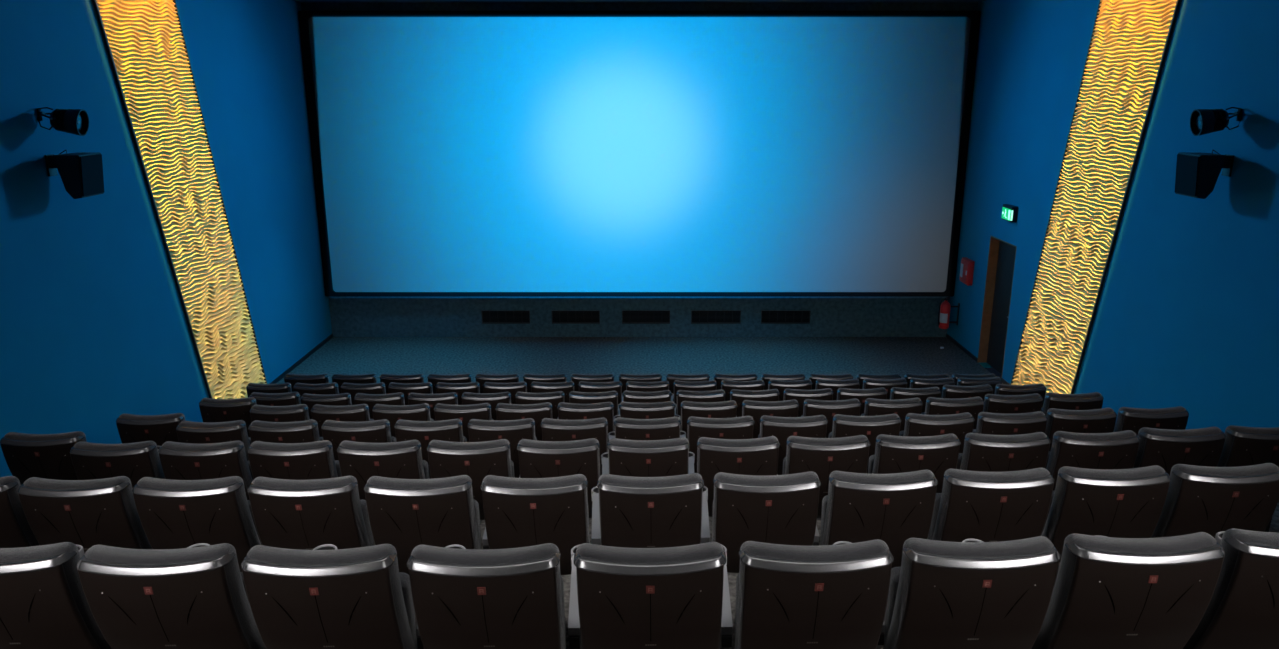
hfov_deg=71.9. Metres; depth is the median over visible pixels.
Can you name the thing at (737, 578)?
armrest
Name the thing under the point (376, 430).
backrest cushion
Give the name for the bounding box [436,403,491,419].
backrest cushion
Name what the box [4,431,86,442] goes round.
backrest cushion
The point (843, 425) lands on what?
backrest cushion
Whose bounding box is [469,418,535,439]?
backrest cushion
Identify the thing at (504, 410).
backrest cushion
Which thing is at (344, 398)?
backrest cushion
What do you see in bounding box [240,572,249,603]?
seat cushion
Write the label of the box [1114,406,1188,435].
chair
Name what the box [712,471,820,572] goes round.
chair
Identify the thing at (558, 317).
air vent
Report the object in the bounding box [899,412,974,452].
chair
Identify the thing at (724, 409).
chair
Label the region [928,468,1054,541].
chair
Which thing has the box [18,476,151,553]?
chair
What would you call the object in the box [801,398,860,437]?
chair
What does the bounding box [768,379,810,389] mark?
backrest cushion
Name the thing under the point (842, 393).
backrest cushion
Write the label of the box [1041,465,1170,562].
chair
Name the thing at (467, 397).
backrest cushion
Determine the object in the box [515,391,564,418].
chair
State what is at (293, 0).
ceiling
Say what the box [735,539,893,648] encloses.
chair
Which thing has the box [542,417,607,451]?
backrest cushion
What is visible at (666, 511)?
chair
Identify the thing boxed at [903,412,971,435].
backrest cushion
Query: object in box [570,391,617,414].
backrest cushion
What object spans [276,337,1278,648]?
floor
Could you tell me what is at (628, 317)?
air vent
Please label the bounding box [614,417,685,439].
chair
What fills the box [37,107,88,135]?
wall spotlight
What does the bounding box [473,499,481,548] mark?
seat cushion
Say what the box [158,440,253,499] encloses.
chair
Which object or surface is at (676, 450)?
backrest cushion
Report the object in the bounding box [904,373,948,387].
chair
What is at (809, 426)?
backrest cushion
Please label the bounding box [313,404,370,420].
backrest cushion
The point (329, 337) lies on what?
baseboard
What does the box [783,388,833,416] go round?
chair
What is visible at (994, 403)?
chair
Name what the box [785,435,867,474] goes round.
backrest cushion
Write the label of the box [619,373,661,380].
backrest cushion
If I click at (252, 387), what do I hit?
backrest cushion
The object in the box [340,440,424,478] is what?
backrest cushion
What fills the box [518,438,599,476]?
backrest cushion
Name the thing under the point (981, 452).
chair
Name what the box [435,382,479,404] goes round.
chair
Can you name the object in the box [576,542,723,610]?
backrest cushion
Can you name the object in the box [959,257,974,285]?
fire alarm box
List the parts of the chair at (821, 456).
trim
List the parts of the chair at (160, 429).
trim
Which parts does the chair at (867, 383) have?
trim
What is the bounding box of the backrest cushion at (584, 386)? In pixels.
[579,381,621,401]
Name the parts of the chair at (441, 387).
trim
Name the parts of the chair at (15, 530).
trim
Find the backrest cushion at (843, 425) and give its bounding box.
[831,414,898,437]
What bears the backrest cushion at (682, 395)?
on the chair at (682, 395)
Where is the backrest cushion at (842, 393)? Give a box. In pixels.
[837,387,885,399]
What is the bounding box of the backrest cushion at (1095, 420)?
[1045,408,1113,436]
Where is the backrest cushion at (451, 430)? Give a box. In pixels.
[396,419,463,441]
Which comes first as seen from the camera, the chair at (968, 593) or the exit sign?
the chair at (968, 593)
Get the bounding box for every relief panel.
[92,0,266,398]
[1010,0,1180,404]
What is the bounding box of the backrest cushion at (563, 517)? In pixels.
[483,474,589,542]
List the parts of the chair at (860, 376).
trim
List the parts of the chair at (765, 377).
trim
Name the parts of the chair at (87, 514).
trim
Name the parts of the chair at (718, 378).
trim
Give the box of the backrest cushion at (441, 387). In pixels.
[436,382,479,392]
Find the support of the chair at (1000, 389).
on the floor
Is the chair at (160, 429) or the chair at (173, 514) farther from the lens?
the chair at (160, 429)
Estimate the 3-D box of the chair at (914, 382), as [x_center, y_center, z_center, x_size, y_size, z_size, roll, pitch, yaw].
[3.498,1.034,10.853,0.590,1.017,0.862,0,15,0]
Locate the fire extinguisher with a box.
[938,297,959,328]
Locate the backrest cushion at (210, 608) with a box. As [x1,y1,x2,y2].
[84,543,265,648]
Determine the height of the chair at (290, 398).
1.030 m
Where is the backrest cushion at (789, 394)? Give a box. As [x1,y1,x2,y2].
[783,388,831,400]
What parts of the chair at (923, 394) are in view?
trim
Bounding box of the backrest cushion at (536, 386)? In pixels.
[532,381,573,390]
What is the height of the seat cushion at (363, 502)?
0.380 m
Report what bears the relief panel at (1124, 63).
attached to the wall at (1187, 313)
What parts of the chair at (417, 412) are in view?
trim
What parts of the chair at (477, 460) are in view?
trim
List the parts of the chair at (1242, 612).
armrest, trim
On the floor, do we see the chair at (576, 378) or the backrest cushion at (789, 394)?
the chair at (576, 378)
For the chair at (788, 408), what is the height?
1.017 m
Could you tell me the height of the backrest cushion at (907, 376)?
0.577 m
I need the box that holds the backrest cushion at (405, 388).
[389,382,432,393]
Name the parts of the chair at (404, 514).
trim, armrest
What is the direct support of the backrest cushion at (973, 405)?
on the chair at (974, 406)
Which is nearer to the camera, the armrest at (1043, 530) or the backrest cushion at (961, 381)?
the armrest at (1043, 530)
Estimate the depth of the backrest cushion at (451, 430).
6.71 m
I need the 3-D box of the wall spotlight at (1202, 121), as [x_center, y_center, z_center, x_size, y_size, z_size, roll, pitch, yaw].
[5.714,-2.004,8.716,0.444,0.286,0.314,0,15,0]
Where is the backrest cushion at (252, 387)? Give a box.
[248,382,291,391]
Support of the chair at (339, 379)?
on the floor
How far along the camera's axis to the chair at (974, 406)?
7.97 m
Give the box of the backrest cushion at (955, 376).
[952,373,994,378]
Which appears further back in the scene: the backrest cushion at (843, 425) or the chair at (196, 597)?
the backrest cushion at (843, 425)
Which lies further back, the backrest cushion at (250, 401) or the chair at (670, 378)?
the chair at (670, 378)
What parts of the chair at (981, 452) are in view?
trim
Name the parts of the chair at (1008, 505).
trim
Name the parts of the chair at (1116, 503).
trim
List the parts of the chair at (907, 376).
trim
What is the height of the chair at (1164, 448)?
1.017 m
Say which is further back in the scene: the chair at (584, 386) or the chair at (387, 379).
the chair at (387, 379)
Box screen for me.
[298,11,980,296]
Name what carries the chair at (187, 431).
on the floor
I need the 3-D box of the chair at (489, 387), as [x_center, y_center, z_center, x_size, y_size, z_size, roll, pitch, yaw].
[-1.542,1.081,10.846,0.590,1.017,0.862,0,15,0]
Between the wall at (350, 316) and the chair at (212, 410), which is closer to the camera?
the chair at (212, 410)
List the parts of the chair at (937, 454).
trim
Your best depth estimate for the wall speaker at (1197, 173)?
8.76 m
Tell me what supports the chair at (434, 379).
on the floor
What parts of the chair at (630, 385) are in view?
trim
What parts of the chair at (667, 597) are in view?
trim, armrest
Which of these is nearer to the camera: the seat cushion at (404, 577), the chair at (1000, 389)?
the seat cushion at (404, 577)
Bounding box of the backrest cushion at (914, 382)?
[910,378,953,387]
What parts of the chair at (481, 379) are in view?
trim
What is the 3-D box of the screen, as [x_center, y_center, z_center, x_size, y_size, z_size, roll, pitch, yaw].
[0.000,-3.002,16.011,11.810,5.080,0.200,0,15,0]
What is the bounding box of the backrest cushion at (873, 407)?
[864,398,920,415]
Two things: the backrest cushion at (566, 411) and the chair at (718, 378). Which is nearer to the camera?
the backrest cushion at (566, 411)
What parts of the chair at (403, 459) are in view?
trim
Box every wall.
[0,0,331,476]
[301,2,977,336]
[947,0,1278,432]
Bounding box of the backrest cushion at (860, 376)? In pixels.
[857,373,898,379]
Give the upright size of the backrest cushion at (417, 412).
0.577 m
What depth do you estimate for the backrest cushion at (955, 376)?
11.56 m
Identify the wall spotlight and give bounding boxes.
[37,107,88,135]
[1190,107,1241,135]
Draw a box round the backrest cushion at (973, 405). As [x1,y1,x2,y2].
[925,396,981,414]
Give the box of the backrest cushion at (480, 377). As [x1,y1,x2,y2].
[476,373,518,381]
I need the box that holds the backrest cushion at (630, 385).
[626,380,668,389]
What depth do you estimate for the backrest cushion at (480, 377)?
11.53 m
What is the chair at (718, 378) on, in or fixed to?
on the floor
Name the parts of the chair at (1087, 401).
trim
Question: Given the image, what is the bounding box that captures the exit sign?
[1001,204,1017,221]
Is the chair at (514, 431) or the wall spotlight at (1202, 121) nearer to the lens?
the chair at (514, 431)
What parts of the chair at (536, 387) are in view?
trim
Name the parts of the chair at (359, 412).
trim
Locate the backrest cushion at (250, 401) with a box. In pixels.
[201,397,256,405]
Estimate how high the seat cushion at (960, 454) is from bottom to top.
0.380 m
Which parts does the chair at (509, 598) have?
trim, armrest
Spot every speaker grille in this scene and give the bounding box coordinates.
[80,154,103,195]
[1175,154,1198,195]
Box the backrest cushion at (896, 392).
[890,387,938,399]
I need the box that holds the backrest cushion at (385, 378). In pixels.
[381,373,423,382]
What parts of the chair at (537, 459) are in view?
trim, armrest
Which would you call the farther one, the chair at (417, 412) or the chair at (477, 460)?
the chair at (417, 412)
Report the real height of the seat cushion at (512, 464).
0.380 m
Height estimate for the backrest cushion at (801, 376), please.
0.577 m
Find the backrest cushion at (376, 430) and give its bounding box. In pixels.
[323,419,391,441]
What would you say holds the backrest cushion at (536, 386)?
on the chair at (536, 387)
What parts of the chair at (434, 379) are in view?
trim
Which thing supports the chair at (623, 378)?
on the floor
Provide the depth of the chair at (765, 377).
11.54 m
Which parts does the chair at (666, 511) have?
trim, armrest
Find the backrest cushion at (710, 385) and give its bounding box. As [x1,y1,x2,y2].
[674,380,715,390]
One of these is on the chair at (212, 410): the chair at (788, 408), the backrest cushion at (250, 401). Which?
the backrest cushion at (250, 401)
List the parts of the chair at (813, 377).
trim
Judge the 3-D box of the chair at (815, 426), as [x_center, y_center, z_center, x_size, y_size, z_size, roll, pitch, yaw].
[1.225,1.101,7.206,0.590,1.017,0.862,-1,15,0]
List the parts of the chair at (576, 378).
trim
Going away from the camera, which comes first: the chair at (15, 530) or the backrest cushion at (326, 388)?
the chair at (15, 530)
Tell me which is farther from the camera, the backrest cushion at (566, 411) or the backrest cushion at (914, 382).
the backrest cushion at (914, 382)
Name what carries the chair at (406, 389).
on the floor
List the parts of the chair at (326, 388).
trim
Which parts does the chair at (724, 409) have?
trim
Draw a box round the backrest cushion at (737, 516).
[712,471,817,541]
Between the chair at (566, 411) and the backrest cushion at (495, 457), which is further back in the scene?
the chair at (566, 411)
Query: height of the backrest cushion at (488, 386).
0.577 m
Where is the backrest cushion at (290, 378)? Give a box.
[285,373,329,382]
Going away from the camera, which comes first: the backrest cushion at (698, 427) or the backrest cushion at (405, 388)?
the backrest cushion at (698, 427)
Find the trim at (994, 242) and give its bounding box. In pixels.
[977,236,1016,377]
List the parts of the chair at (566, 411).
trim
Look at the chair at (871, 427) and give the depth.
6.71 m
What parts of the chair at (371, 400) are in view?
trim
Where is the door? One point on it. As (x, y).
(1006, 253)
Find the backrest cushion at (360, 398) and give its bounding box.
[355,392,404,404]
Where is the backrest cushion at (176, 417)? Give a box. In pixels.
[119,413,184,422]
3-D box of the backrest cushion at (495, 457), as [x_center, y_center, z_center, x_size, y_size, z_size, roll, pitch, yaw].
[-1.062,0.983,5.639,0.504,0.577,0.269,-1,15,0]
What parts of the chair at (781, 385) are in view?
trim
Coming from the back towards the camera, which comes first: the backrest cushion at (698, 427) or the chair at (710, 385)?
the chair at (710, 385)
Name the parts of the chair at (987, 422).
trim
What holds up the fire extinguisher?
attached to the wall at (1187, 313)
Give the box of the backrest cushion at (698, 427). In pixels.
[687,416,752,441]
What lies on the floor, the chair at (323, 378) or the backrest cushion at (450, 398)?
the chair at (323, 378)
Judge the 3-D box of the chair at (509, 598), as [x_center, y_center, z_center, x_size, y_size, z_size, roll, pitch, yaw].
[-0.481,1.155,3.439,0.590,1.017,0.862,-1,15,0]
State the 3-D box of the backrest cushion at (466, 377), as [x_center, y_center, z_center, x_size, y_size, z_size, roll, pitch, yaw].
[-2.498,0.907,11.732,0.564,0.577,0.269,0,15,0]
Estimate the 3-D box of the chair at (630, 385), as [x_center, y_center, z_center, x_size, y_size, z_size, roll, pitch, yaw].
[0.138,1.068,10.838,0.590,1.017,0.862,0,15,0]
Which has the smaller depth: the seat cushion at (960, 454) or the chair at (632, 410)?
the seat cushion at (960, 454)
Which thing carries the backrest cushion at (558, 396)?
on the chair at (554, 398)
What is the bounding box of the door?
[987,241,1015,373]
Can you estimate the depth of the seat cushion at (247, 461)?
5.72 m
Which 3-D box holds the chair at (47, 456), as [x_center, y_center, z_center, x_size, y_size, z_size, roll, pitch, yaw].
[-3.860,1.103,6.170,0.681,1.031,0.864,-1,15,0]
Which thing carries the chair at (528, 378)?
on the floor
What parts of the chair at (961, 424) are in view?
trim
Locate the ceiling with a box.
[293,0,985,1]
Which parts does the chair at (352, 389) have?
trim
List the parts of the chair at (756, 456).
trim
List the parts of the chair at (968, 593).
trim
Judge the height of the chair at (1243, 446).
1.017 m
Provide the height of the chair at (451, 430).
1.017 m
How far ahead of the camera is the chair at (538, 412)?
7.96 m
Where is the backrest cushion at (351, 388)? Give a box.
[342,382,385,393]
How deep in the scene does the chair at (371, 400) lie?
9.16 m
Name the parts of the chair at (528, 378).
trim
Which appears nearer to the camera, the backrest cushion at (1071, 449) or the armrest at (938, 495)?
the armrest at (938, 495)
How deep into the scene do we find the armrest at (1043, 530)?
4.47 m
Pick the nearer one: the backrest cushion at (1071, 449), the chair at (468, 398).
the backrest cushion at (1071, 449)
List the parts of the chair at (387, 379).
trim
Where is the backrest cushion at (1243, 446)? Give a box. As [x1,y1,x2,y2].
[1217,425,1278,466]
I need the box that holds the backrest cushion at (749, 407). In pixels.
[742,399,797,415]
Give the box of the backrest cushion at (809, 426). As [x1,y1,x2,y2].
[760,415,825,437]
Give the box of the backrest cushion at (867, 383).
[863,378,905,388]
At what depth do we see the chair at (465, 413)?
7.97 m
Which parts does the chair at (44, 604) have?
trim, armrest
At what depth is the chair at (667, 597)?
2.96 m
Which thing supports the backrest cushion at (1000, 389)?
on the chair at (1000, 389)
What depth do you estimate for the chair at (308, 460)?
5.48 m
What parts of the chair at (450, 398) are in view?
trim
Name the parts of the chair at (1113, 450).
trim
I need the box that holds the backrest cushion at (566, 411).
[558,402,613,430]
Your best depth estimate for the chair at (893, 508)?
4.24 m
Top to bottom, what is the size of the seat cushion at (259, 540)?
0.380 m
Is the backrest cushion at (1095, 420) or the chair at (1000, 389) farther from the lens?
the chair at (1000, 389)
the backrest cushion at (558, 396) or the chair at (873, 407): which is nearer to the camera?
the chair at (873, 407)
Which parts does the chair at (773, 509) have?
trim, armrest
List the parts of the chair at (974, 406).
trim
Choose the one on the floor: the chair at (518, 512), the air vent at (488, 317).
the chair at (518, 512)
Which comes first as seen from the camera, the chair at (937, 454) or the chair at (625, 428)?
the chair at (937, 454)
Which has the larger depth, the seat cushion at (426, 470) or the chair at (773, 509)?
the seat cushion at (426, 470)
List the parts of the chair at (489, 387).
trim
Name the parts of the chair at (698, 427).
trim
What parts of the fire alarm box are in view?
box lid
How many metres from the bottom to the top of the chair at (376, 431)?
1.017 m
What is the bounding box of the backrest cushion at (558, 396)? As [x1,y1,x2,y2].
[516,391,563,401]
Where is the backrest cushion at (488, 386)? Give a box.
[484,381,526,391]
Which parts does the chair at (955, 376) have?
trim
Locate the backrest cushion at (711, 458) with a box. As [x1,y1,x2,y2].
[697,436,777,473]
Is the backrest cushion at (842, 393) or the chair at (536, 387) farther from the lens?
the chair at (536, 387)
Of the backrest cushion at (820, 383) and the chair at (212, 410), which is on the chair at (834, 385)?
the backrest cushion at (820, 383)
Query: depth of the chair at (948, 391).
9.19 m
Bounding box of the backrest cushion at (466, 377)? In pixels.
[429,373,471,381]
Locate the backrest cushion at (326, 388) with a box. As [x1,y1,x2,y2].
[295,382,338,393]
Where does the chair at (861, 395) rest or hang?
on the floor
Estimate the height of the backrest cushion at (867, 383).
0.577 m
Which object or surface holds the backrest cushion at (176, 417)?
on the chair at (160, 429)
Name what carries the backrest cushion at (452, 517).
on the chair at (404, 514)
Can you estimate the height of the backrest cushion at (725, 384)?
0.577 m
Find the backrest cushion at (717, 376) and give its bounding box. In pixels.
[714,373,755,379]
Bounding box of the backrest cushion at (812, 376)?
[809,373,851,379]
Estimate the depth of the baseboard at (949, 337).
15.98 m
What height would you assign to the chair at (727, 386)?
1.017 m
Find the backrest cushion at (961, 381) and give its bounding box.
[957,377,1000,385]
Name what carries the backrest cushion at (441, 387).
on the chair at (441, 387)
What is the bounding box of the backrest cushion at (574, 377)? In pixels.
[571,373,613,380]
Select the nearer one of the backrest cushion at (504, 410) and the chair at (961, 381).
the backrest cushion at (504, 410)
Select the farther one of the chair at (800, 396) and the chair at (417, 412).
the chair at (800, 396)
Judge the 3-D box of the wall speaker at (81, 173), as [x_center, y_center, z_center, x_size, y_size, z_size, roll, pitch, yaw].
[-5.705,-1.524,8.880,0.434,0.474,0.380,0,15,0]
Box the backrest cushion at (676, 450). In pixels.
[608,437,688,464]
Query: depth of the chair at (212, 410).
8.20 m
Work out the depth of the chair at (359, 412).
7.99 m
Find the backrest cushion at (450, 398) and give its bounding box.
[409,392,457,404]
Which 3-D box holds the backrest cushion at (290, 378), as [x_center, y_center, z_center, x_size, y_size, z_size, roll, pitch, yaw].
[-4.379,0.907,11.732,0.564,0.577,0.269,0,15,0]
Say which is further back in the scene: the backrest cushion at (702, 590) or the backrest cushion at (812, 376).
the backrest cushion at (812, 376)
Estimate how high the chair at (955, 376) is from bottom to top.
1.017 m
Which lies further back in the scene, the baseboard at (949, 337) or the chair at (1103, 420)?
the baseboard at (949, 337)
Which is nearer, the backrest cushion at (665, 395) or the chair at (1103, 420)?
the chair at (1103, 420)
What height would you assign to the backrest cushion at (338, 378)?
0.577 m
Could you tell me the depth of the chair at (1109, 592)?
3.00 m
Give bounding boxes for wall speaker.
[44,150,103,198]
[1175,150,1234,198]
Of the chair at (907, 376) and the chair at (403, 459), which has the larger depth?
the chair at (907, 376)
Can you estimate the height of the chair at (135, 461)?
1.017 m
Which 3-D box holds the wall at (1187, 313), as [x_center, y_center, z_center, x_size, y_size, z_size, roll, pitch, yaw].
[6.070,-0.011,6.450,0.300,6.180,20.240,0,15,0]
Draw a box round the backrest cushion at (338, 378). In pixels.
[333,373,376,382]
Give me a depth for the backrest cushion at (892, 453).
5.46 m
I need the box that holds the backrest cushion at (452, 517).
[367,475,479,548]
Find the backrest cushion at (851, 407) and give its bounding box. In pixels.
[803,398,859,416]
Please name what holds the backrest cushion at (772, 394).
on the chair at (739, 396)
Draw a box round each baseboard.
[270,333,332,383]
[946,333,1009,384]
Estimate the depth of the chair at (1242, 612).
3.06 m
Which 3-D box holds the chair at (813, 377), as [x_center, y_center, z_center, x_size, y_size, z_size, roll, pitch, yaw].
[2.561,1.050,12.047,0.661,1.017,0.863,0,15,0]
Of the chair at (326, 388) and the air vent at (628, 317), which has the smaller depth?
the chair at (326, 388)
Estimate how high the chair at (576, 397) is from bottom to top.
1.017 m
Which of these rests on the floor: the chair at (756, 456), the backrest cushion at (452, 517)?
the chair at (756, 456)
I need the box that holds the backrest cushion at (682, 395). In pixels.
[677,389,724,414]
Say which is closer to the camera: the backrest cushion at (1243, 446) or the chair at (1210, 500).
the chair at (1210, 500)
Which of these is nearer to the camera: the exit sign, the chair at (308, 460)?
the chair at (308, 460)
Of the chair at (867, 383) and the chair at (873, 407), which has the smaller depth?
the chair at (873, 407)
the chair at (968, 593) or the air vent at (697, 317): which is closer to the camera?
the chair at (968, 593)
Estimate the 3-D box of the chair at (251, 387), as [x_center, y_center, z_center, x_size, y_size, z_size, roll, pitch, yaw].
[-4.381,1.096,10.885,0.677,1.026,0.864,0,15,0]
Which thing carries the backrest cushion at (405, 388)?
on the chair at (406, 389)
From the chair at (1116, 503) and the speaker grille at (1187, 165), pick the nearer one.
the chair at (1116, 503)
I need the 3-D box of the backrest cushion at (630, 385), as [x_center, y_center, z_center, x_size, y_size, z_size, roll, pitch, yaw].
[0.098,0.925,10.523,0.504,0.577,0.269,0,15,0]
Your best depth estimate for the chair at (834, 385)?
10.34 m
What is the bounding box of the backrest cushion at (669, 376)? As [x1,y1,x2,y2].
[666,373,708,379]
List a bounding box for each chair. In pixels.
[0,431,160,484]
[0,476,39,547]
[0,542,209,648]
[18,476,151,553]
[70,441,164,488]
[77,543,337,648]
[116,413,184,445]
[132,476,261,571]
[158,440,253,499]
[176,420,251,460]
[199,397,256,436]
[241,544,465,648]
[246,382,291,397]
[247,440,341,479]
[247,476,374,549]
[248,420,322,442]
[249,392,300,405]
[250,404,311,421]
[284,373,329,391]
[293,382,338,400]
[300,393,351,418]
[311,404,373,436]
[321,419,396,459]
[331,373,376,393]
[337,440,428,499]
[340,382,385,404]
[354,392,404,418]
[364,475,488,574]
[372,403,433,437]
[379,373,423,393]
[388,382,432,404]
[394,419,481,523]
[407,392,457,420]
[407,543,581,648]
[427,373,471,393]
[427,439,519,519]
[434,403,492,441]
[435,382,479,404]
[461,392,510,420]
[467,418,536,477]
[475,373,518,392]
[480,474,601,574]
[483,381,526,403]
[495,402,558,440]
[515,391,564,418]
[517,438,608,517]
[523,373,566,392]
[531,381,573,402]
[541,417,614,475]
[557,402,619,440]
[569,391,619,430]
[571,373,613,391]
[574,542,732,648]
[578,381,622,414]
[597,473,709,547]
[607,437,694,476]
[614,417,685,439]
[618,373,661,392]
[619,401,679,418]
[623,390,676,413]
[626,380,673,400]
[666,373,709,401]
[673,380,716,414]
[676,389,725,430]
[681,400,736,437]
[687,416,754,472]
[697,436,779,516]
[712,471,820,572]
[714,373,757,389]
[721,380,764,400]
[730,389,779,416]
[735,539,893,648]
[742,399,798,438]
[758,415,827,519]
[761,373,805,389]
[768,379,811,400]
[782,435,869,515]
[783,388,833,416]
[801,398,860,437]
[809,373,852,389]
[815,379,859,400]
[820,470,937,568]
[828,414,900,473]
[837,387,887,415]
[857,373,900,388]
[861,398,922,430]
[863,378,907,399]
[868,433,960,492]
[883,536,1059,648]
[890,387,940,411]
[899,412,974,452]
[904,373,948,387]
[910,378,954,397]
[921,396,984,428]
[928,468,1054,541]
[941,384,992,400]
[952,373,995,385]
[956,432,1050,471]
[957,377,1002,393]
[973,411,1047,434]
[983,393,1042,413]
[995,383,1046,407]
[1031,532,1224,648]
[1041,392,1103,415]
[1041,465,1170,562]
[1045,408,1116,450]
[1045,430,1139,490]
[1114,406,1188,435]
[1133,427,1225,475]
[1151,463,1278,537]
[1183,528,1278,648]
[1217,425,1278,531]
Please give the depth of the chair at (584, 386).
10.33 m
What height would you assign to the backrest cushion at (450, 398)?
0.577 m
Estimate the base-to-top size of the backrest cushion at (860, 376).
0.577 m
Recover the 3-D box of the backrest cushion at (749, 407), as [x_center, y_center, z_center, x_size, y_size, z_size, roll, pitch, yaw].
[1.193,0.947,8.147,0.504,0.577,0.269,-1,15,0]
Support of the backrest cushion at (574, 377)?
on the chair at (576, 378)
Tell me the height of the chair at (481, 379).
1.017 m
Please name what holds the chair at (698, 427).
on the floor
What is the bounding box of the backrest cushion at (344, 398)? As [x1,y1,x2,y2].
[302,393,351,404]
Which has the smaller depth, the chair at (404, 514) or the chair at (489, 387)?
the chair at (404, 514)
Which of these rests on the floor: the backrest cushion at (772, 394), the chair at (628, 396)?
the chair at (628, 396)
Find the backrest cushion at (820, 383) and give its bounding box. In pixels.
[815,379,858,389]
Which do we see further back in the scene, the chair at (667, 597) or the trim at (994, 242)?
the trim at (994, 242)
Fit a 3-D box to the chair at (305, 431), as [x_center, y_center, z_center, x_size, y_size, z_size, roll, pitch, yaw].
[-2.695,1.142,7.236,0.590,1.017,0.862,-1,15,0]
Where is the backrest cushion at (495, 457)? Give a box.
[429,439,512,476]
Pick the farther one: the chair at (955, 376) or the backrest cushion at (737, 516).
the chair at (955, 376)
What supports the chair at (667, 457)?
on the floor
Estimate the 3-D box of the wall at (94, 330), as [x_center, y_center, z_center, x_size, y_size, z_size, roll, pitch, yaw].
[-6.020,-0.011,6.450,0.200,6.180,20.240,0,15,0]
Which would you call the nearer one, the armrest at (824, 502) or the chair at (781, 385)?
the armrest at (824, 502)
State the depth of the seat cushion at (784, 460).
5.72 m
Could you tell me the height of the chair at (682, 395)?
1.017 m
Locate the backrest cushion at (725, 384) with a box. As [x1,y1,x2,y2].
[721,380,763,388]
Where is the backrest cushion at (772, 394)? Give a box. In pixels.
[730,389,778,399]
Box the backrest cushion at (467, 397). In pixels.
[462,392,510,403]
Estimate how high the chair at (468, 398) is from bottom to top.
1.017 m
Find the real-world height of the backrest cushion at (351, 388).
0.577 m
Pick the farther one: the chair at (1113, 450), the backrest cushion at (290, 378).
the backrest cushion at (290, 378)
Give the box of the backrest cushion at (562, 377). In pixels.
[524,373,566,381]
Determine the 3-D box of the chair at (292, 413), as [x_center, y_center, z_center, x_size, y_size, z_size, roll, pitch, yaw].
[-3.246,1.135,8.503,0.590,1.017,0.862,-1,15,0]
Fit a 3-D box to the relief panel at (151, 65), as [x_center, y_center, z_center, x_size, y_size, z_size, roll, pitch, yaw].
[-5.898,-1.467,11.635,0.036,6.050,3.263,0,15,0]
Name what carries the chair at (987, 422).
on the floor
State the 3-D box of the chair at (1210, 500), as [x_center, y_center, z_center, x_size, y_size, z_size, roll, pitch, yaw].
[2.897,1.083,4.733,0.590,1.017,0.862,-1,15,0]
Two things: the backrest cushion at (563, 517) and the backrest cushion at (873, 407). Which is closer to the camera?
the backrest cushion at (563, 517)
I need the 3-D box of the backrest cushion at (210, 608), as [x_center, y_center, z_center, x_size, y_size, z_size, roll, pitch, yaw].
[-1.642,1.019,3.152,0.504,0.577,0.269,-1,15,0]
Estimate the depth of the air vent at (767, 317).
16.88 m
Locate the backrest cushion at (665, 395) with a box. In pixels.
[623,390,670,400]
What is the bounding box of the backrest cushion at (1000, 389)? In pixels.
[995,383,1043,394]
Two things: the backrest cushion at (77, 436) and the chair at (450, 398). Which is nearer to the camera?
the backrest cushion at (77, 436)
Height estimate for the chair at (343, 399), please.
1.017 m
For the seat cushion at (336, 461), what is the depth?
5.72 m
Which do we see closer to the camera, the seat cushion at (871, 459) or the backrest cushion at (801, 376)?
the seat cushion at (871, 459)
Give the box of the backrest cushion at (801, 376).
[761,373,804,379]
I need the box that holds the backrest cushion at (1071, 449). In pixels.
[1046,430,1135,474]
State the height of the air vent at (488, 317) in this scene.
0.255 m
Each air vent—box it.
[481,311,529,323]
[552,311,599,323]
[622,311,669,323]
[691,311,740,323]
[761,311,810,323]
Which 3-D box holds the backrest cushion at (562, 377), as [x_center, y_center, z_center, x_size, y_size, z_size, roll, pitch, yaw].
[-1.244,0.907,11.732,0.564,0.577,0.269,0,15,0]
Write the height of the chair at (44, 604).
1.031 m
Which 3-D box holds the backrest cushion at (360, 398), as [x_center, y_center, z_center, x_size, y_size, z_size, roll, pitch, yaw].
[-2.716,0.977,9.350,0.504,0.577,0.269,-1,15,0]
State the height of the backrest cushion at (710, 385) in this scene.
0.577 m
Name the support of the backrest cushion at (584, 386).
on the chair at (584, 386)
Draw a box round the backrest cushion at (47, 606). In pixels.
[0,542,111,648]
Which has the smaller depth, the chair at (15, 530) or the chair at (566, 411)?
the chair at (15, 530)
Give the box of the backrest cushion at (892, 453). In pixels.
[872,433,957,473]
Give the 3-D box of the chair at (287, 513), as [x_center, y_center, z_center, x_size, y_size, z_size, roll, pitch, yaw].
[-1.583,1.143,4.720,0.590,1.017,0.862,-1,15,0]
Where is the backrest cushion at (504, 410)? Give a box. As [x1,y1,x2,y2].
[497,402,552,418]
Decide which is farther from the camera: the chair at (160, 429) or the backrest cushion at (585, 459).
the chair at (160, 429)
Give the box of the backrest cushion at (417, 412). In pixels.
[374,403,430,420]
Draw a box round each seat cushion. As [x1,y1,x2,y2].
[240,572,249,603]
[247,461,253,479]
[247,500,261,544]
[335,460,341,476]
[360,500,373,545]
[399,572,416,648]
[423,460,428,478]
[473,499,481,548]
[511,460,514,477]
[561,576,565,645]
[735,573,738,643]
[782,457,785,474]
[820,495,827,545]
[868,455,874,473]
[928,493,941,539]
[956,453,962,469]
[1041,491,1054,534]
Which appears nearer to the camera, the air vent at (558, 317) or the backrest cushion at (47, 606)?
the backrest cushion at (47, 606)
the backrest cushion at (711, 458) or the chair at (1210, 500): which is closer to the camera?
the chair at (1210, 500)
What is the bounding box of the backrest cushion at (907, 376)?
[904,373,946,378]
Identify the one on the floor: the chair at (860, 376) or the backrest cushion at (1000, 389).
the chair at (860, 376)

